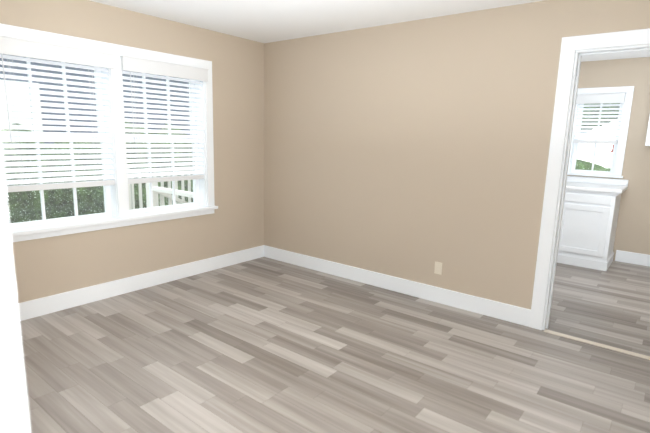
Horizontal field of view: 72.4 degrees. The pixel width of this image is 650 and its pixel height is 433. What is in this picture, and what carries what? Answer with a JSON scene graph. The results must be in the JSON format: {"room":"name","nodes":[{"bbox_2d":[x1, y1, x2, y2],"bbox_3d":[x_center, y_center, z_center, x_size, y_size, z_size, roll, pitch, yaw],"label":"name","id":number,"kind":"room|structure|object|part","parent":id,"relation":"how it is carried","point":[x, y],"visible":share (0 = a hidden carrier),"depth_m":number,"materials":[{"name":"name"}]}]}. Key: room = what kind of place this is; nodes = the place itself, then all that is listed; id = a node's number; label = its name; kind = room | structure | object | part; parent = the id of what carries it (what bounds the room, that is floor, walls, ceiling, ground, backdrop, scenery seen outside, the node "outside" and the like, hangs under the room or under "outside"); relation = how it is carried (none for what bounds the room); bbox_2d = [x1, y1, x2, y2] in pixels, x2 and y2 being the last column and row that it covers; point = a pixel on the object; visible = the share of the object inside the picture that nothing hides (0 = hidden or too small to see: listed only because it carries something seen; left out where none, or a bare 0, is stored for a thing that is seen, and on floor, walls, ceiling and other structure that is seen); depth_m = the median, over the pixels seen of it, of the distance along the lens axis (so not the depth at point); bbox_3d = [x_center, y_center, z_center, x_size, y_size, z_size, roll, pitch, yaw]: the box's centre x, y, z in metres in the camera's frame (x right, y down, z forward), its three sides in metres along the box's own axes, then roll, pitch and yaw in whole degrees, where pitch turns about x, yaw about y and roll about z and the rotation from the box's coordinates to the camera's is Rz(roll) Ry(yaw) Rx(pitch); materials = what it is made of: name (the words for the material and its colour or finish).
{"room":"empty living room","nodes":[
{"label":"empty living room","id":0,"kind":"room"},
{"bbox_2d":[0,0,263,303],"bbox_3d":[-0.897,-0.668,4.766,0.200,2.320,6.360,9,13,37],"label":"wall","id":1,"kind":"structure","parent":0,"point":[54,265],"depth_m":3.99,"materials":[{"name":"beige paint"}]},
{"bbox_2d":[0,23,217,242],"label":"window","id":2,"kind":"structure","parent":1,"relation":"in","point":[122,216],"depth_m":3.64,"materials":[{"name":"white"}]},
{"bbox_3d":[-1.776,-0.642,3.692,0.070,1.285,1.660,9,13,37],"label":"living window sash","id":3,"kind":"part","parent":2,"relation":"part of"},
{"bbox_2d":[0,36,208,192],"bbox_3d":[-1.667,-0.765,3.585,0.124,1.020,1.696,9,13,37],"label":"window blinds","id":4,"kind":"object","parent":2,"relation":"attached to","point":[31,49],"depth_m":3.41,"materials":[{"name":"white plastic"}]},
{"bbox_3d":[-1.694,-0.766,3.606,0.044,0.911,1.654,9,13,37],"label":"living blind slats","id":5,"kind":"part","parent":4,"relation":"part of","materials":[{"name":"white plastic"}]},
{"bbox_3d":[-1.895,0.396,4.696,0.957,1.397,0.947,9,13,37],"label":"deck rail","id":6,"kind":"part","parent":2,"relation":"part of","materials":[{"name":"white wood"}]},
{"bbox_2d":[16,245,263,321],"bbox_3d":[-1.716,0.595,3.802,0.020,0.135,3.300,9,13,37],"label":"baseboard","id":7,"kind":"structure","parent":1,"relation":"attached to","point":[30,309],"depth_m":3.81,"materials":[{"name":"white wood"}]},
{"bbox_2d":[18,257,649,432],"bbox_3d":[0.327,0.886,3.123,4.520,0.107,7.760,9,13,37],"label":"floor","id":8,"kind":"structure","parent":0,"point":[263,345],"depth_m":2.77,"materials":[{"name":"wood"}]},
{"bbox_2d":[557,188,568,262],"bbox_3d":[2.648,0.050,5.486,0.632,0.835,0.606,9,13,37],"label":"base cabinet","id":9,"kind":"object","parent":8,"relation":"on","point":[566,199],"depth_m":5.06,"materials":[{"name":"white wood"}]},
{"bbox_2d":[561,188,622,270],"bbox_3d":[3.025,0.113,5.192,0.596,0.835,0.606,9,13,37],"label":"base cabinet","id":10,"kind":"object","parent":8,"relation":"on","point":[591,207],"depth_m":4.92,"materials":[{"name":"white wood"}]},
{"bbox_2d":[566,180,627,191],"bbox_3d":[2.666,-0.402,5.380,1.620,0.038,0.636,9,13,37],"label":"countertop","id":11,"kind":"structure","parent":10,"relation":"on","point":[573,184],"depth_m":4.91,"materials":[{"name":"white stone"}]},
{"bbox_2d":[89,0,649,61],"bbox_3d":[0.389,-1.491,2.696,4.520,0.100,7.760,9,13,37],"label":"ceiling","id":12,"kind":"structure","parent":0,"point":[265,21],"depth_m":3.51,"materials":[{"name":"white paint"}]},
{"bbox_2d":[264,0,649,308],"bbox_3d":[1.011,-0.419,3.659,4.200,2.320,0.120,9,13,37],"label":"wall","id":13,"kind":"structure","parent":0,"point":[414,150],"depth_m":3.69,"materials":[{"name":"beige paint"}]},
{"bbox_2d":[264,245,530,326],"bbox_3d":[0.433,0.580,4.194,2.845,0.135,0.016,9,13,37],"label":"baseboard","id":14,"kind":"structure","parent":13,"relation":"attached to","point":[495,309],"depth_m":3.93,"materials":[{"name":"white wood"}]},
{"bbox_2d":[434,261,441,274],"bbox_3d":[0.957,0.437,3.755,0.064,0.104,0.008,9,13,37],"label":"electrical outlet plate","id":15,"kind":"object","parent":13,"relation":"attached to","point":[438,268],"visible":1,"depth_m":3.75,"materials":[{"name":"beige plastic"}]},
{"bbox_2d":[529,28,649,329],"bbox_3d":[2.025,-0.124,2.890,1.068,2.064,0.156,9,13,37],"label":"door frame","id":16,"kind":"structure","parent":13,"relation":"attached to","point":[574,49],"depth_m":3.07,"materials":[{"name":"white wood"}]},
{"bbox_2d":[567,57,649,260],"bbox_3d":[2.740,-0.760,5.809,4.200,2.320,0.200,9,13,37],"label":"wall","id":17,"kind":"structure","parent":0,"point":[633,229],"depth_m":5.08,"materials":[{"name":"beige paint"}]},
{"bbox_2d":[567,176,628,183],"bbox_3d":[2.859,-0.492,5.609,1.620,0.070,0.020,9,13,37],"label":"countertop","id":18,"kind":"structure","parent":17,"relation":"attached to","point":[580,180],"depth_m":5.30,"materials":[{"name":"white stone"}]},
{"bbox_2d":[567,86,633,177],"bbox_3d":[3.268,-0.997,5.337,0.664,1.050,0.295,9,13,37],"label":"window","id":19,"kind":"structure","parent":17,"relation":"in","point":[623,132],"depth_m":5.22,"materials":[{"name":"white"}]},
{"bbox_3d":[3.291,-0.982,5.370,0.460,0.920,0.070,9,13,37],"label":"kitchen window sash","id":20,"kind":"part","parent":19,"relation":"part of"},
{"bbox_2d":[573,93,625,143],"bbox_3d":[3.212,-1.147,5.233,0.496,0.570,0.124,9,13,37],"label":"window blind","id":21,"kind":"object","parent":19,"relation":"attached to","point":[600,98],"depth_m":5.23,"materials":[{"name":"white plastic"}]},
{"bbox_3d":[3.233,-1.142,5.261,0.454,0.447,0.045,9,13,37],"label":"kitchen blind slats","id":22,"kind":"part","parent":21,"relation":"part of","materials":[{"name":"white plastic"}]},
{"bbox_2d":[615,250,649,266],"bbox_3d":[3.860,0.530,4.971,1.030,0.135,0.020,9,13,37],"label":"baseboard","id":23,"kind":"structure","parent":17,"relation":"attached to","point":[621,256],"depth_m":5.18,"materials":[{"name":"white wood"}]},
{"bbox_2d":[645,116,649,145],"bbox_3d":[3.811,-1.094,4.543,0.770,0.760,0.336,9,13,37],"label":"upper cabinet","id":24,"kind":"object","parent":17,"relation":"attached to","point":[647,142],"visible":1,"depth_m":4.69,"materials":[{"name":"white wood"}]},
{"bbox_3d":[-1.116,0.002,1.014,4.200,2.320,0.120,9,13,37],"label":"wall","id":25,"kind":"structure","parent":0,"visible":0},
{"bbox_2d":[0,155,28,432],"bbox_3d":[-0.072,0.302,0.222,1.068,2.064,0.156,9,13,37],"label":"door frame","id":26,"kind":"structure","parent":25,"relation":"attached to","point":[13,414],"depth_m":0.52,"materials":[{"name":"white wood"}]},
{"label":"outside","id":27,"kind":"structure","parent":0,"visible":0},
{"bbox_3d":[-0.716,1.057,5.204,60.000,0.020,60.000,9,13,37],"label":"ground","id":28,"kind":"structure","parent":27,"visible":0},
{"bbox_2d":[0,54,189,143],"bbox_3d":[-10.103,-2.936,9.530,8.200,5.822,14.800,9,13,37],"label":"house","id":29,"kind":"structure","parent":28,"relation":"on","point":[49,83],"depth_m":9.74,"materials":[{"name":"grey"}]},
{"bbox_2d":[0,122,192,222],"bbox_3d":[-4.922,-0.380,6.516,2.460,2.225,7.990,9,13,37],"label":"hedge","id":30,"kind":"object","parent":28,"relation":"on","point":[35,201],"depth_m":6.88,"materials":[{"name":"green plant"}]},
{"bbox_2d":[127,168,192,178],"bbox_3d":[-1.812,-0.125,7.320,0.097,1.497,3.097,9,13,37],"label":"rail","id":31,"kind":"object","parent":28,"relation":"on","point":[127,168],"depth_m":6.38,"materials":[{"name":"white"}]},
{"bbox_2d":[168,180,190,184],"bbox_3d":[-1.802,0.326,5.704,0.097,1.613,2.640,9,13,37],"label":"rail","id":32,"kind":"object","parent":28,"relation":"on","point":[189,181],"depth_m":6.77,"materials":[{"name":"white"}]},
{"bbox_2d":[575,103,619,170],"bbox_3d":[6.438,-2.184,9.607,7.632,6.090,7.304,9,13,37],"label":"hedge","id":33,"kind":"object","parent":28,"relation":"on","point":[579,165],"depth_m":10.49,"materials":[{"name":"green plant"}]}
]}

